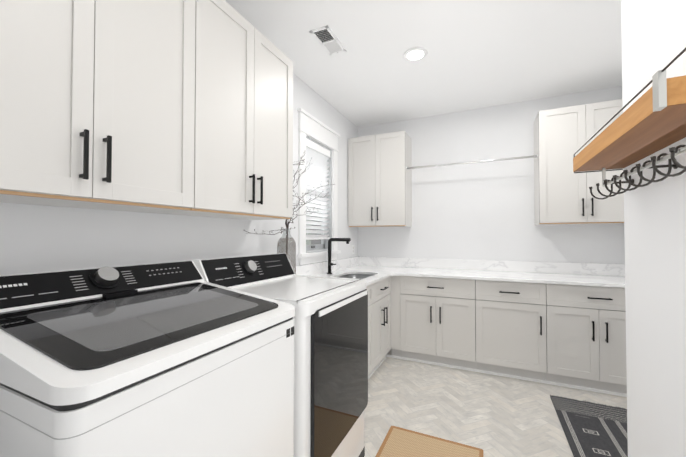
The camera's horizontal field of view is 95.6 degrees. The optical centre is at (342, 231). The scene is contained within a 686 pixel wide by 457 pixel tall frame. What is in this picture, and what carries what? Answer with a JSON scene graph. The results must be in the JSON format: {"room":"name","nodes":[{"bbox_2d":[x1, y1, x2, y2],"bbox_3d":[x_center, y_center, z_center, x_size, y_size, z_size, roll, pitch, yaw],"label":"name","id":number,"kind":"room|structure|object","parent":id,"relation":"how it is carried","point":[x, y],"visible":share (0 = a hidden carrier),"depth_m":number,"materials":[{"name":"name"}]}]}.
{"room":"laundry room","nodes":[
{"label":"laundry room","id":0,"kind":"room"},
{"bbox_2d":[0,73,357,275],"bbox_3d":[-0.908,-0.048,1.868,0.120,2.740,5.240,0,-1,25],"label":"wall","id":1,"kind":"structure","parent":0,"point":[37,238],"depth_m":1.57,"materials":[{"name":"paint"}]},
{"bbox_2d":[0,0,292,219],"bbox_3d":[-0.817,-0.635,1.472,0.383,1.080,1.582,0,-1,25],"label":"upper cabinet","id":2,"kind":"object","parent":1,"relation":"attached to","point":[178,107],"visible":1,"depth_m":1.22,"materials":[{"name":"white paint"}]},
{"bbox_2d":[297,108,340,264],"bbox_3d":[-0.268,-0.397,3.175,0.165,1.410,0.826,0,-1,25],"label":"window","id":3,"kind":"structure","parent":1,"relation":"in","point":[323,166],"depth_m":3.17,"materials":[{"name":"white"}]},
{"bbox_2d":[225,0,621,126],"bbox_3d":[0.393,-1.458,1.287,2.990,0.060,5.240,0,-1,25],"label":"ceiling","id":4,"kind":"structure","parent":0,"point":[484,53],"depth_m":2.42,"materials":[{"name":"paint"}]},
{"bbox_2d":[309,25,346,54],"bbox_3d":[-0.105,-1.406,2.304,0.145,0.010,0.316,0,-1,25],"label":"ceiling vent","id":5,"kind":"object","parent":4,"relation":"in","point":[325,37],"visible":1,"depth_m":2.29,"materials":[{"name":"white metal"}]},
{"bbox_2d":[403,47,427,61],"bbox_3d":[0.574,-1.403,2.470,0.190,0.010,0.190,0,-1,25],"label":"recessed light","id":6,"kind":"object","parent":4,"relation":"in","point":[415,54],"visible":1,"depth_m":2.46,"materials":[{"name":"white plastic"}]},
{"bbox_2d":[358,86,624,263],"bbox_3d":[1.526,-0.020,3.560,2.870,2.740,0.120,0,-1,25],"label":"wall","id":7,"kind":"structure","parent":0,"point":[479,211],"depth_m":3.48,"materials":[{"name":"paint"}]},
{"bbox_2d":[348,131,411,227],"bbox_3d":[0.446,-0.596,3.792,0.700,1.080,0.383,0,-1,25],"label":"upper cabinet","id":8,"kind":"object","parent":7,"relation":"attached to","point":[379,184],"visible":0.98,"depth_m":3.64,"materials":[{"name":"white paint"}]},
{"bbox_2d":[406,154,537,169],"bbox_3d":[1.324,-0.734,3.324,1.289,0.048,0.047,0,-1,25],"label":"hanging rod","id":9,"kind":"object","parent":8,"relation":"attached to","point":[502,159],"visible":1,"depth_m":3.28,"materials":[{"name":"silver metal"}]},
{"bbox_2d":[293,256,624,275],"bbox_3d":[1.013,0.361,2.592,2.742,0.114,2.053,0,-1,25],"label":"backsplash","id":10,"kind":"structure","parent":7,"relation":"attached to","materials":[{"name":"stone"}]},
{"bbox_2d":[534,99,623,224],"bbox_3d":[2.263,-0.611,2.948,0.728,1.080,0.383,0,-1,25],"label":"upper cabinet","id":11,"kind":"object","parent":7,"relation":"attached to","point":[562,193],"visible":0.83,"depth_m":2.86,"materials":[{"name":"white paint"}]},
{"bbox_2d":[364,350,626,456],"bbox_3d":[0.393,1.336,1.241,2.990,0.050,5.240,0,-1,25],"label":"floor","id":12,"kind":"structure","parent":0,"point":[490,415],"depth_m":2.35,"materials":[{"name":"tile"}]},
{"bbox_2d":[0,261,294,456],"bbox_3d":[-0.630,0.713,0.995,0.691,1.188,0.732,0,-1,25],"label":"washer","id":13,"kind":"object","parent":12,"relation":"on","point":[176,359],"visible":1,"depth_m":0.80,"materials":[{"name":"white metal"}]},
{"bbox_2d":[188,253,367,456],"bbox_3d":[-0.311,0.728,1.666,0.703,1.180,0.706,0,-1,25],"label":"dryer","id":14,"kind":"object","parent":12,"relation":"on","point":[330,359],"visible":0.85,"depth_m":1.49,"materials":[{"name":"white metal"}]},
{"bbox_2d":[368,306,376,378],"bbox_3d":[-0.196,0.888,2.493,0.625,0.888,0.862,0,-1,25],"label":"base cabinet","id":15,"kind":"object","parent":12,"relation":"on","point":[372,310],"depth_m":2.73,"materials":[{"name":"white paint"}]},
{"bbox_2d":[377,306,392,367],"bbox_3d":[0.099,0.899,3.129,0.625,0.888,0.564,0,-1,25],"label":"base cabinet","id":16,"kind":"object","parent":12,"relation":"on","point":[384,313],"depth_m":3.03,"materials":[{"name":"white paint"}]},
{"bbox_2d":[393,306,396,357],"bbox_3d":[0.350,0.908,3.670,0.625,0.888,0.636,0,-1,25],"label":"base cabinet","id":17,"kind":"object","parent":12,"relation":"on","point":[394,307],"depth_m":3.25,"materials":[{"name":"white paint"}]},
{"bbox_2d":[375,426,482,456],"bbox_3d":[0.391,1.311,1.568,0.570,0.010,0.930,0,-1,25],"label":"jute rug","id":18,"kind":"object","parent":12,"relation":"on","point":[399,442],"visible":0.87,"depth_m":1.89,"materials":[{"name":"beige wicker"}]},
{"bbox_2d":[397,306,476,371],"bbox_3d":[1.052,0.903,3.350,0.723,0.887,0.625,0,-1,25],"label":"base cabinet","id":19,"kind":"object","parent":12,"relation":"on","point":[434,337],"depth_m":3.07,"materials":[{"name":"white paint"}]},
{"bbox_2d":[477,314,548,383],"bbox_3d":[1.631,0.899,3.082,0.574,0.887,0.625,0,-1,25],"label":"base cabinet","id":20,"kind":"object","parent":12,"relation":"on","point":[517,348],"depth_m":2.80,"materials":[{"name":"white paint"}]},
{"bbox_2d":[549,322,626,396],"bbox_3d":[2.212,0.894,2.812,0.727,0.887,0.625,0,-1,25],"label":"base cabinet","id":21,"kind":"object","parent":12,"relation":"on","point":[563,324],"depth_m":2.57,"materials":[{"name":"white paint"}]},
{"bbox_2d":[309,266,625,329],"bbox_3d":[1.012,0.432,2.590,2.742,0.027,2.051,0,-1,25],"label":"countertop","id":22,"kind":"structure","parent":21,"relation":"on","point":[571,299],"depth_m":2.85,"materials":[{"name":"white stone"}]},
{"bbox_2d":[244,153,334,274],"bbox_3d":[-0.324,-0.109,2.328,0.374,1.044,1.050,0,-1,25],"label":"vase","id":23,"kind":"object","parent":22,"relation":"on","point":[292,256],"visible":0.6,"depth_m":2.37,"materials":[{"name":"clear glass"}]},
{"bbox_2d":[325,238,352,273],"bbox_3d":[-0.055,0.245,3.076,0.253,0.362,0.099,0,-1,25],"label":"faucet","id":24,"kind":"object","parent":22,"relation":"on","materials":[{"name":"black metal"}]},
{"bbox_2d":[337,274,368,277],"bbox_3d":[0.119,0.542,3.051,0.364,0.200,0.593,0,-1,25],"label":"sink","id":25,"kind":"object","parent":22,"relation":"in","point":[338,275],"depth_m":3.32,"materials":[{"name":"silver metal"}]},
{"bbox_2d":[550,395,627,456],"bbox_3d":[1.677,1.315,1.786,0.620,0.008,1.393,0,-1,25],"label":"rug","id":26,"kind":"object","parent":12,"relation":"on","point":[591,429],"visible":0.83,"depth_m":2.09,"materials":[{"name":"grey fabric"}]},
{"bbox_2d":[621,0,685,456],"bbox_3d":[0.816,-0.085,-0.327,0.885,2.740,2.710,0,-1,25],"label":"wall","id":27,"kind":"structure","parent":0,"point":[653,34],"depth_m":0.89,"materials":[{"name":"paint"}]},
{"bbox_2d":[573,48,685,199],"bbox_3d":[0.525,-0.211,0.278,0.147,0.180,1.858,0,-1,25],"label":"wall shelf","id":28,"kind":"object","parent":27,"relation":"attached to","point":[651,120],"visible":1,"depth_m":0.73,"materials":[{"name":"brown wood"}]},
{"label":"outside","id":29,"kind":"structure","parent":0,"visible":0},
{"bbox_2d":[306,184,310,244],"bbox_3d":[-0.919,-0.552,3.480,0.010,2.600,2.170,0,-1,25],"label":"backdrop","id":30,"kind":"structure","parent":29,"point":[308,242],"depth_m":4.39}
]}

